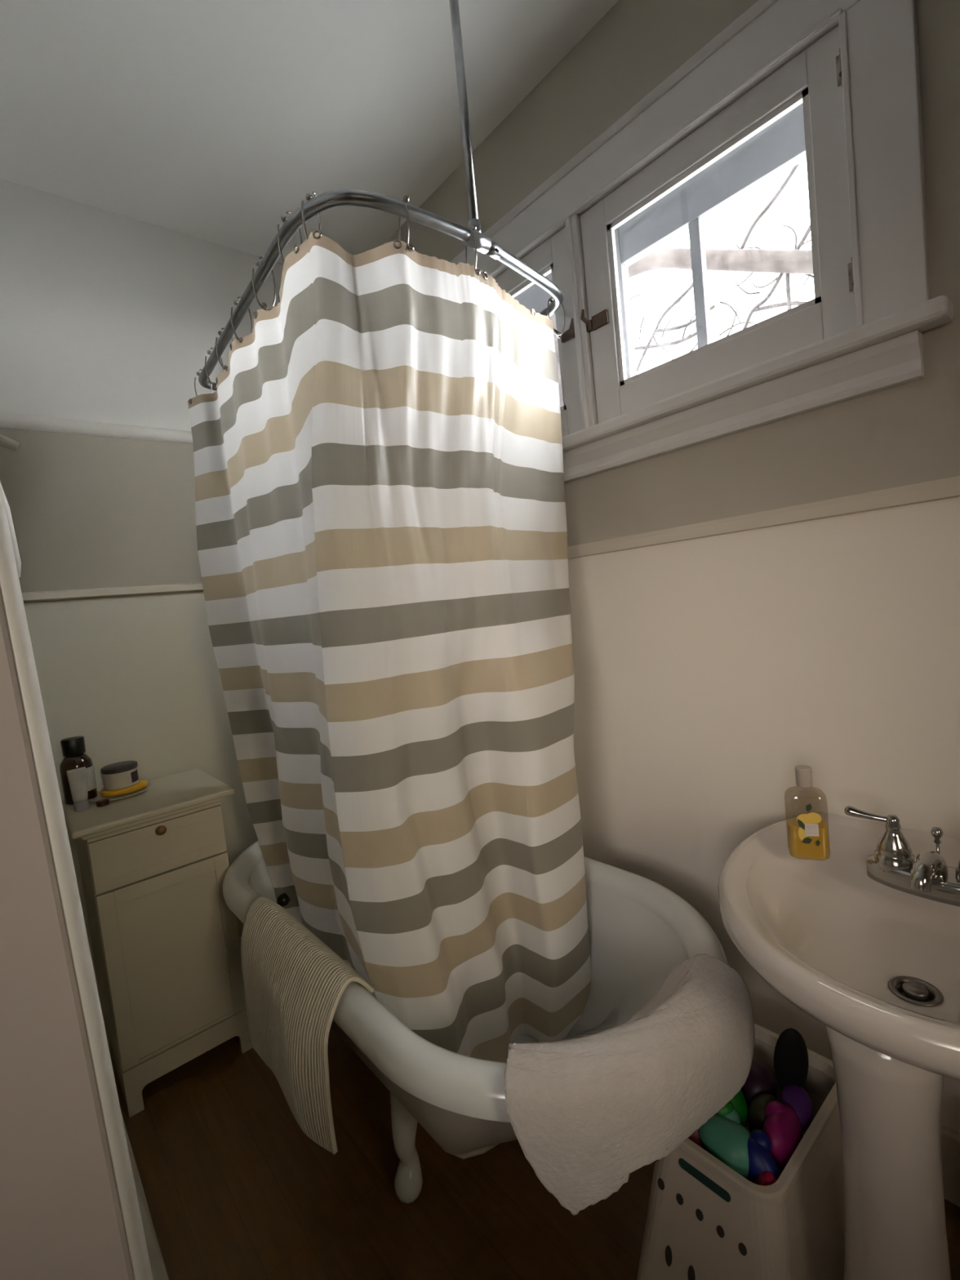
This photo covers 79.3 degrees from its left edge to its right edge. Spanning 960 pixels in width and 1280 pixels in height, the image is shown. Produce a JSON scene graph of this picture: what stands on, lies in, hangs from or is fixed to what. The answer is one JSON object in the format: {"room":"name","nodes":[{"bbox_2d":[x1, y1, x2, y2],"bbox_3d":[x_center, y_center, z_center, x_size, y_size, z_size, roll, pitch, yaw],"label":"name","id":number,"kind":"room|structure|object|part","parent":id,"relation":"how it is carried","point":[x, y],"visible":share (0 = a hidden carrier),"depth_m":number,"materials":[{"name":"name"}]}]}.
{"room":"bathroom","nodes":[
{"label":"bathroom","id":0,"kind":"room"},
{"bbox_2d":[0,178,283,998],"bbox_3d":[-0.872,-0.100,2.060,1.550,2.519,0.100,-9,5,-40],"label":"wall","id":1,"kind":"structure","parent":0,"point":[106,317],"depth_m":1.79,"materials":[{"name":"paint"}]},
{"bbox_2d":[0,412,192,444],"bbox_3d":[-0.944,-0.677,1.958,1.250,0.048,0.048,-9,5,-40],"label":"trim","id":2,"kind":"structure","parent":1,"relation":"attached to","point":[10,420],"depth_m":1.74,"materials":[{"name":"grey paint"}]},
{"bbox_2d":[22,582,203,602],"bbox_3d":[-0.880,-0.186,1.976,1.250,0.028,0.022,-9,5,-40],"label":"trim","id":3,"kind":"structure","parent":1,"relation":"attached to","point":[193,587],"depth_m":1.76,"materials":[{"name":"beige paint"}]},
{"bbox_2d":[120,1107,168,1279],"bbox_3d":[-0.657,1.198,1.084,0.114,0.028,1.420,-9,5,-40],"label":"trim","id":4,"kind":"structure","parent":1,"relation":"attached to","point":[159,1272],"depth_m":1.16,"materials":[{"name":"beige paint"}]},
{"bbox_2d":[99,936,241,1031],"bbox_3d":[-0.759,1.087,2.058,1.230,0.140,0.015,-9,5,-40],"label":"baseboard","id":5,"kind":"structure","parent":1,"relation":"attached to","point":[240,938],"depth_m":1.74,"materials":[{"name":"beige paint"}]},
{"bbox_2d":[0,0,618,264],"bbox_3d":[-0.416,-1.326,0.123,3.050,0.080,3.685,-9,5,-40],"label":"ceiling","id":6,"kind":"structure","parent":0,"point":[212,121],"depth_m":1.46,"materials":[{"name":"white paint"}]},
{"bbox_2d":[198,0,563,391],"bbox_3d":[-0.329,-1.083,1.516,0.706,0.605,0.999,-9,5,-40],"label":"shower curtain rod","id":7,"kind":"object","parent":6,"relation":"hanging from","point":[325,201],"visible":0.69,"depth_m":1.14,"materials":[{"name":"metal"}]},
{"bbox_2d":[194,368,212,395],"bbox_3d":[-0.802,-0.731,1.682,0.045,0.102,0.022,-9,5,-40],"label":"curtain ring","id":8,"kind":"object","parent":7,"relation":"hanging from","point":[197,373],"visible":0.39,"depth_m":1.68,"materials":[{"name":"silver metal"}]},
{"bbox_2d":[204,346,223,388],"bbox_3d":[-0.713,-0.731,1.560,0.045,0.102,0.022,-9,5,-40],"label":"curtain ring","id":9,"kind":"object","parent":7,"relation":"hanging from","point":[209,352],"visible":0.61,"depth_m":1.55,"materials":[{"name":"silver metal"}]},
{"bbox_2d":[215,327,233,371],"bbox_3d":[-0.641,-0.732,1.464,0.045,0.102,0.022,-9,5,-40],"label":"curtain ring","id":10,"kind":"object","parent":7,"relation":"hanging from","point":[224,366],"visible":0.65,"depth_m":1.46,"materials":[{"name":"silver metal"}]},
{"bbox_2d":[231,296,253,342],"bbox_3d":[-0.547,-0.733,1.334,0.045,0.102,0.022,-9,5,-40],"label":"curtain ring","id":11,"kind":"object","parent":7,"relation":"hanging from","point":[235,301],"visible":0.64,"depth_m":1.33,"materials":[{"name":"silver metal"}]},
{"bbox_2d":[187,229,591,1062],"bbox_3d":[-0.307,0.100,1.328,1.059,1.636,0.596,-5,4,12],"label":"shower curtain","id":12,"kind":"object","parent":11,"relation":"hanging from","point":[380,500],"visible":0.96,"depth_m":1.16,"materials":[{"name":"multicoloured fabric"}]},
{"bbox_2d":[252,256,275,311],"bbox_3d":[-0.445,-0.735,1.198,0.045,0.102,0.022,-9,5,-40],"label":"curtain ring","id":13,"kind":"object","parent":7,"relation":"hanging from","point":[263,305],"visible":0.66,"depth_m":1.19,"materials":[{"name":"silver metal"}]},
{"bbox_2d":[276,211,302,262],"bbox_3d":[-0.349,-0.736,1.074,0.046,0.102,0.020,-9,5,-40],"label":"curtain ring","id":14,"kind":"object","parent":7,"relation":"hanging from","point":[283,218],"visible":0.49,"depth_m":1.07,"materials":[{"name":"silver metal"}]},
{"bbox_2d":[301,191,320,239],"bbox_3d":[-0.293,-0.739,1.028,0.020,0.102,0.046,-4,4,21],"label":"curtain ring","id":15,"kind":"object","parent":7,"relation":"hanging from","point":[308,196],"visible":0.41,"depth_m":1.01,"materials":[{"name":"silver metal"}]},
{"bbox_3d":[-0.305,-0.798,1.540,0.706,0.023,0.985,-9,5,-40],"label":"rod","id":16,"kind":"part","parent":7,"relation":"part of","materials":[{"name":"metal"}]},
{"bbox_2d":[398,195,413,252],"bbox_3d":[-0.136,-0.757,1.056,0.022,0.102,0.045,-9,5,-40],"label":"curtain ring","id":17,"kind":"object","parent":7,"relation":"hanging from","point":[406,198],"visible":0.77,"depth_m":1.04,"materials":[{"name":"silver metal"}]},
{"bbox_2d":[465,224,480,275],"bbox_3d":[-0.015,-0.776,1.156,0.022,0.102,0.045,-9,5,-40],"label":"curtain ring","id":18,"kind":"object","parent":7,"relation":"hanging from","point":[473,227],"visible":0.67,"depth_m":1.14,"materials":[{"name":"silver metal"}]},
{"bbox_2d":[547,297,564,337],"bbox_3d":[0.191,-0.818,1.469,0.046,0.102,0.020,-7,4,-18],"label":"curtain ring","id":19,"kind":"object","parent":7,"relation":"hanging from","point":[550,300],"visible":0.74,"depth_m":1.47,"materials":[{"name":"silver metal"}]},
{"bbox_2d":[109,1026,959,1279],"bbox_3d":[-0.151,1.244,0.296,3.050,0.060,3.685,-9,5,-40],"label":"floor","id":20,"kind":"structure","parent":0,"point":[234,1188],"depth_m":1.20,"materials":[{"name":"brown wood"}]},
{"bbox_2d":[62,768,253,1117],"bbox_3d":[-0.911,0.816,1.668,0.378,0.760,0.376,-9,5,-40],"label":"base cabinet","id":21,"kind":"object","parent":20,"relation":"on","point":[154,864],"visible":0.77,"depth_m":1.54,"materials":[{"name":"beige paint"}]},
{"bbox_2d":[66,766,89,812],"bbox_3d":[-1.077,0.401,1.557,0.033,0.113,0.033,-6,4,0],"label":"tube","id":22,"kind":"object","parent":21,"relation":"on","point":[77,778],"visible":1,"depth_m":1.55,"materials":[{"name":"grey plastic"}]},
{"bbox_2d":[59,736,97,804],"bbox_3d":[-1.143,0.368,1.645,0.078,0.181,0.079,-9,5,-40],"label":"medicine bottle","id":23,"kind":"object","parent":21,"relation":"on","point":[73,749],"visible":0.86,"depth_m":1.62,"materials":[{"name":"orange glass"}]},
{"bbox_2d":[95,798,109,807],"bbox_3d":[-1.030,0.444,1.583,0.031,0.014,0.031,-9,5,-40],"label":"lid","id":24,"kind":"object","parent":21,"relation":"on","point":[102,802],"visible":1,"depth_m":1.57,"materials":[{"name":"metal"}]},
{"bbox_2d":[88,782,152,802],"bbox_3d":[-1.041,0.442,1.678,0.164,0.008,0.164,-9,5,-40],"label":"saucer","id":25,"kind":"object","parent":21,"relation":"on","point":[148,785],"visible":0.48,"depth_m":1.65,"materials":[{"name":"beige ceramic"}]},
{"bbox_2d":[100,779,147,796],"bbox_3d":[-1.037,0.430,1.690,0.118,0.012,0.118,-9,5,-40],"label":"coaster","id":26,"kind":"object","parent":25,"relation":"on","point":[141,784],"visible":0.73,"depth_m":1.65,"materials":[{"name":"yellow plastic"}]},
{"bbox_2d":[100,760,138,790],"bbox_3d":[-1.046,0.394,1.688,0.092,0.062,0.092,-9,5,-40],"label":"jar","id":27,"kind":"object","parent":26,"relation":"on","point":[122,775],"visible":1,"depth_m":1.66,"materials":[{"name":"beige plastic"}]},
{"bbox_3d":[-1.049,0.370,1.686,0.092,0.014,0.092,-9,5,-40],"label":"lid","id":28,"kind":"part","parent":27,"relation":"part of","materials":[{"name":"grey plastic"}]},
{"bbox_3d":[-0.850,0.469,1.528,0.315,0.022,0.018,-9,5,-40],"label":"rail","id":29,"kind":"part","parent":21,"relation":"part of","materials":[{"name":"beige paint"}]},
{"bbox_3d":[-0.841,0.547,1.532,0.313,0.131,0.017,-9,5,-40],"label":"drawer","id":30,"kind":"part","parent":21,"relation":"part of","materials":[{"name":"beige paint"}]},
{"bbox_3d":[-0.836,0.547,1.526,0.259,0.077,0.004,-9,5,-40],"label":"drawer moulding","id":31,"kind":"part","parent":21,"relation":"part of","materials":[{"name":"beige paint"}]},
{"bbox_3d":[-0.832,0.495,1.512,0.025,0.025,0.027,-9,5,-40],"label":"knob","id":32,"kind":"part","parent":21,"relation":"part of","materials":[{"name":"brown wood"}]},
{"bbox_3d":[-0.810,0.844,1.552,0.313,0.458,0.017,-9,5,-40],"label":"door","id":33,"kind":"part","parent":21,"relation":"part of","materials":[{"name":"beige paint"}]},
{"bbox_2d":[222,840,728,1204],"bbox_3d":[-0.104,0.853,1.415,0.704,0.554,1.424,-9,5,-40],"label":"bathtub","id":34,"kind":"object","parent":20,"relation":"on","point":[640,929],"visible":0.29,"depth_m":1.17,"materials":[{"name":"white ceramic"}]},
{"bbox_3d":[-0.521,0.681,1.511,0.049,0.032,0.034,-9,5,-40],"label":"overflow knob","id":35,"kind":"part","parent":34,"relation":"part of","materials":[{"name":"grey metal"}]},
{"bbox_2d":[240,896,373,1155],"bbox_3d":[-0.368,0.759,1.190,0.159,0.325,0.490,-9,5,-40],"label":"bath mat","id":36,"kind":"object","parent":34,"relation":"hanging from","point":[294,984],"visible":1,"depth_m":1.08,"materials":[{"name":"fabric"}]},
{"bbox_2d":[249,859,687,1043],"bbox_3d":[-0.114,0.759,1.408,0.572,0.297,1.292,-9,5,-40],"label":"basin","id":37,"kind":"object","parent":34,"relation":"in","point":[634,945],"depth_m":1.28,"materials":[{"name":"white ceramic"}]},
{"bbox_2d":[503,953,755,1215],"bbox_3d":[0.246,0.631,0.852,0.458,0.169,0.173,-8,4,-28],"label":"towel","id":38,"kind":"object","parent":34,"relation":"on","point":[586,1113],"visible":1,"depth_m":0.78,"materials":[{"name":"white fabric"}]},
{"bbox_2d":[636,1022,844,1279],"bbox_3d":[0.475,0.939,1.012,0.410,0.318,0.260,-9,5,-40],"label":"storage basket","id":39,"kind":"object","parent":20,"relation":"on","point":[705,1220],"visible":0.63,"depth_m":0.91,"materials":[{"name":"beige plastic"}]},
{"bbox_2d":[688,1128,706,1150],"bbox_3d":[0.350,0.817,0.963,0.059,0.062,0.054,-3,5,35],"label":"toy","id":40,"kind":"object","parent":39,"relation":"in","point":[695,1137],"visible":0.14,"depth_m":0.94,"materials":[{"name":"plastic"}]},
{"bbox_2d":[698,1107,750,1180],"bbox_3d":[0.399,0.811,0.931,0.079,0.076,0.099,-7,4,-13],"label":"toy","id":41,"kind":"object","parent":39,"relation":"in","point":[724,1137],"visible":0.75,"depth_m":0.91,"materials":[{"name":"plastic"}]},
{"bbox_2d":[715,1088,747,1125],"bbox_3d":[0.420,0.797,0.995,0.074,0.080,0.095,-5,4,8],"label":"toy","id":42,"kind":"object","parent":39,"relation":"in","point":[738,1102],"visible":0.2,"depth_m":0.97,"materials":[{"name":"plastic"}]},
{"bbox_2d":[741,1059,777,1110],"bbox_3d":[0.497,0.810,1.059,0.072,0.084,0.096,-7,4,-16],"label":"toy","id":43,"kind":"object","parent":39,"relation":"in","point":[760,1080],"visible":0.3,"depth_m":1.02,"materials":[{"name":"plastic"}]},
{"bbox_2d":[747,1093,777,1133],"bbox_3d":[0.488,0.816,0.986,0.076,0.075,0.052,-9,5,-40],"label":"toy","id":44,"kind":"object","parent":39,"relation":"in","point":[756,1112],"visible":0.47,"depth_m":0.97,"materials":[{"name":"plastic"}]},
{"bbox_2d":[746,1128,780,1183],"bbox_3d":[0.434,0.808,0.898,0.058,0.071,0.066,-9,5,-40],"label":"toy","id":45,"kind":"object","parent":39,"relation":"in","point":[759,1144],"visible":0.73,"depth_m":0.88,"materials":[{"name":"plastic"}]},
{"bbox_2d":[755,1170,777,1186],"bbox_3d":[0.429,0.821,0.867,0.045,0.050,0.039,-9,5,-40],"label":"toy","id":46,"kind":"object","parent":39,"relation":"in","point":[766,1178],"visible":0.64,"depth_m":0.86,"materials":[{"name":"plastic"}]},
{"bbox_2d":[762,1100,802,1174],"bbox_3d":[0.490,0.808,0.943,0.052,0.084,0.099,-3,5,40],"label":"toy","id":47,"kind":"object","parent":39,"relation":"in","point":[782,1125],"visible":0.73,"depth_m":0.92,"materials":[{"name":"plastic"}]},
{"bbox_2d":[773,1028,808,1137],"bbox_3d":[0.536,0.759,0.995,0.058,0.234,0.056,-9,5,-40],"label":"toy","id":48,"kind":"object","parent":39,"relation":"in","point":[790,1053],"visible":0.79,"depth_m":0.97,"materials":[{"name":"black plastic"}]},
{"bbox_2d":[778,1084,813,1132],"bbox_3d":[0.534,0.796,0.982,0.071,0.069,0.055,-9,5,-40],"label":"toy","id":49,"kind":"object","parent":39,"relation":"in","point":[795,1095],"visible":0.59,"depth_m":0.97,"materials":[{"name":"plastic"}]},
{"bbox_2d":[717,805,959,1279],"bbox_3d":[0.674,0.684,0.847,0.556,0.808,0.616,-9,5,-40],"label":"pedestal sink","id":50,"kind":"object","parent":20,"relation":"on","point":[863,939],"visible":0.99,"depth_m":0.79,"materials":[{"name":"beige ceramic"}]},
{"bbox_2d":[786,764,829,859],"bbox_3d":[0.572,0.301,1.017,0.064,0.160,0.044,-4,4,23],"label":"soap bottle","id":51,"kind":"object","parent":50,"relation":"on","point":[807,834],"visible":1,"depth_m":1.00,"materials":[{"name":"clear plastic"}]},
{"bbox_2d":[797,818,804,830],"bbox_3d":[0.555,0.319,1.002,0.011,0.020,0.001,-4,4,22],"label":"print","id":52,"kind":"object","parent":51,"relation":"on","point":[801,822],"depth_m":1.00,"materials":[{"name":"green paint"}]},
{"bbox_2d":[798,826,808,840],"bbox_3d":[0.559,0.335,1.003,0.016,0.028,0.001,-4,4,22],"label":"print","id":53,"kind":"object","parent":51,"relation":"on","point":[802,831],"depth_m":1.00,"materials":[{"name":"yellow"}]},
{"bbox_2d":[794,764,813,787],"bbox_3d":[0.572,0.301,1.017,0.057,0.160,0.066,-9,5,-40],"label":"cap","id":54,"kind":"object","parent":51,"relation":"on","point":[803,774],"depth_m":1.00,"materials":[{"name":"white plastic"}]},
{"bbox_2d":[796,813,811,824],"bbox_3d":[0.561,0.310,1.000,0.028,0.022,0.001,-4,4,22],"label":"print","id":55,"kind":"object","parent":51,"relation":"on","point":[803,819],"depth_m":1.00,"materials":[{"name":"yellow"}]},
{"bbox_2d":[801,837,812,844],"bbox_3d":[0.565,0.346,1.001,0.016,0.012,0.001,-4,4,22],"label":"print","id":56,"kind":"object","parent":51,"relation":"on","point":[804,840],"depth_m":1.00,"materials":[{"name":"green paint"}]},
{"bbox_2d":[805,804,812,811],"bbox_3d":[0.565,0.288,0.995,0.010,0.015,0.001,-4,4,22],"label":"print","id":57,"kind":"object","parent":51,"relation":"on","point":[808,807],"depth_m":1.00,"materials":[{"name":"green paint"}]},
{"bbox_2d":[805,812,821,823],"bbox_3d":[0.572,0.306,0.995,0.024,0.020,0.001,-4,4,22],"label":"print","id":58,"kind":"object","parent":51,"relation":"on","point":[812,817],"depth_m":0.99,"materials":[{"name":"yellow"}]},
{"bbox_2d":[717,812,959,1080],"bbox_3d":[0.650,0.449,0.831,0.556,0.135,0.616,-9,5,-40],"label":"basin","id":59,"kind":"object","parent":50,"relation":"in","point":[845,937],"depth_m":0.86,"materials":[{"name":"beige ceramic"}]},
{"bbox_2d":[844,805,959,906],"bbox_3d":[0.676,0.334,0.873,0.129,0.116,0.232,-9,5,-40],"label":"faucet","id":60,"kind":"object","parent":50,"relation":"on","point":[893,864],"depth_m":0.90,"materials":[{"name":"silver metal"}]},
{"bbox_2d":[383,0,959,1134],"bbox_3d":[0.780,-0.206,1.112,0.160,2.519,3.485,-9,5,-40],"label":"wall","id":61,"kind":"structure","parent":0,"point":[707,670],"depth_m":1.24,"materials":[{"name":"paint"}]},
{"bbox_2d":[494,226,583,437],"bbox_3d":[0.095,-0.798,1.776,0.172,0.527,0.634,-9,5,-40],"label":"window","id":62,"kind":"structure","parent":61,"relation":"in","point":[549,259],"depth_m":1.53,"materials":[{"name":"grey paint"}]},
{"bbox_3d":[0.144,-0.806,1.827,0.030,0.525,0.620,-9,5,-40],"label":"storm frame","id":63,"kind":"part","parent":62,"relation":"part of","materials":[{"name":"paint"}]},
{"bbox_2d":[564,213,598,429],"bbox_3d":[0.298,-0.805,1.508,0.137,0.525,0.036,-9,5,-40],"label":"trim","id":64,"kind":"structure","parent":61,"relation":"attached to","point":[572,224],"depth_m":1.46,"materials":[{"name":"grey paint"}]},
{"bbox_2d":[449,0,860,278],"bbox_3d":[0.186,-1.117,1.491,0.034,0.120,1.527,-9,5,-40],"label":"trim","id":65,"kind":"structure","parent":61,"relation":"attached to","point":[769,34],"depth_m":1.23,"materials":[{"name":"grey paint"}]},
{"bbox_2d":[580,25,856,423],"bbox_3d":[0.509,-0.808,1.284,0.174,0.527,0.630,-9,5,-40],"label":"window","id":66,"kind":"structure","parent":61,"relation":"in","point":[795,115],"depth_m":1.23,"materials":[{"name":"grey paint"}]},
{"bbox_3d":[0.564,-0.816,1.331,0.030,0.525,0.630,-9,5,-40],"label":"storm frame","id":67,"kind":"part","parent":66,"relation":"part of","materials":[{"name":"paint"}]},
{"bbox_2d":[562,329,924,483],"bbox_3d":[0.250,-0.466,1.540,0.030,0.074,1.504,-9,5,-40],"label":"trim","id":68,"kind":"structure","parent":61,"relation":"attached to","point":[897,361],"depth_m":1.16,"materials":[{"name":"grey paint"}]},
{"bbox_2d":[562,295,953,452],"bbox_3d":[0.236,-0.517,1.528,0.056,0.034,1.587,-9,5,-40],"label":"trim","id":69,"kind":"structure","parent":61,"relation":"attached to","point":[938,311],"depth_m":1.09,"materials":[{"name":"grey paint"}]},
{"bbox_2d":[567,475,959,559],"bbox_3d":[0.706,-0.252,1.050,0.022,0.034,3.485,-9,5,-40],"label":"trim","id":70,"kind":"structure","parent":61,"relation":"attached to","point":[949,487],"depth_m":1.15,"materials":[{"name":"beige paint"}]},
{"bbox_2d":[838,0,930,327],"bbox_3d":[0.679,-0.808,0.975,0.025,0.526,0.102,-9,5,-40],"label":"trim","id":71,"kind":"structure","parent":61,"relation":"attached to","point":[879,43],"depth_m":0.97,"materials":[{"name":"grey paint"}]},
{"bbox_2d":[941,1125,959,1207],"bbox_3d":[0.836,0.985,1.136,0.015,0.140,3.485,-9,5,-40],"label":"baseboard","id":72,"kind":"structure","parent":61,"relation":"attached to","point":[950,1140],"depth_m":1.08,"materials":[{"name":"beige paint"}]},
{"bbox_3d":[-0.898,-0.024,0.973,0.096,2.519,1.525,-9,5,-40],"label":"wall","id":73,"kind":"structure","parent":0,"visible":0},
{"bbox_2d":[0,434,19,451],"bbox_3d":[-0.783,-0.327,0.916,0.085,0.052,0.017,-9,5,-40],"label":"peg","id":74,"kind":"object","parent":73,"relation":"attached to","point":[5,442],"visible":1,"depth_m":0.93,"materials":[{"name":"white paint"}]},
{"bbox_2d":[0,481,153,1279],"bbox_3d":[-0.593,0.253,0.169,0.806,2.025,0.050,-11,6,-40],"label":"door","id":75,"kind":"structure","parent":73,"relation":"in","point":[69,1208],"depth_m":0.40,"materials":[{"name":"paint"}]},
{"label":"outside","id":76,"kind":"structure","parent":0,"visible":0},
{"bbox_3d":[10.705,1.980,12.283,28.500,0.150,35.000,-9,5,-40],"label":"ground","id":77,"kind":"structure","parent":76,"visible":0},
{"bbox_2d":[549,163,813,407],"bbox_3d":[1.907,-0.565,3.947,0.425,7.831,3.968,-9,5,-40],"label":"tree","id":78,"kind":"object","parent":77,"relation":"on","point":[781,261],"visible":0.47,"depth_m":3.78,"materials":[{"name":"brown plant"}]}
]}

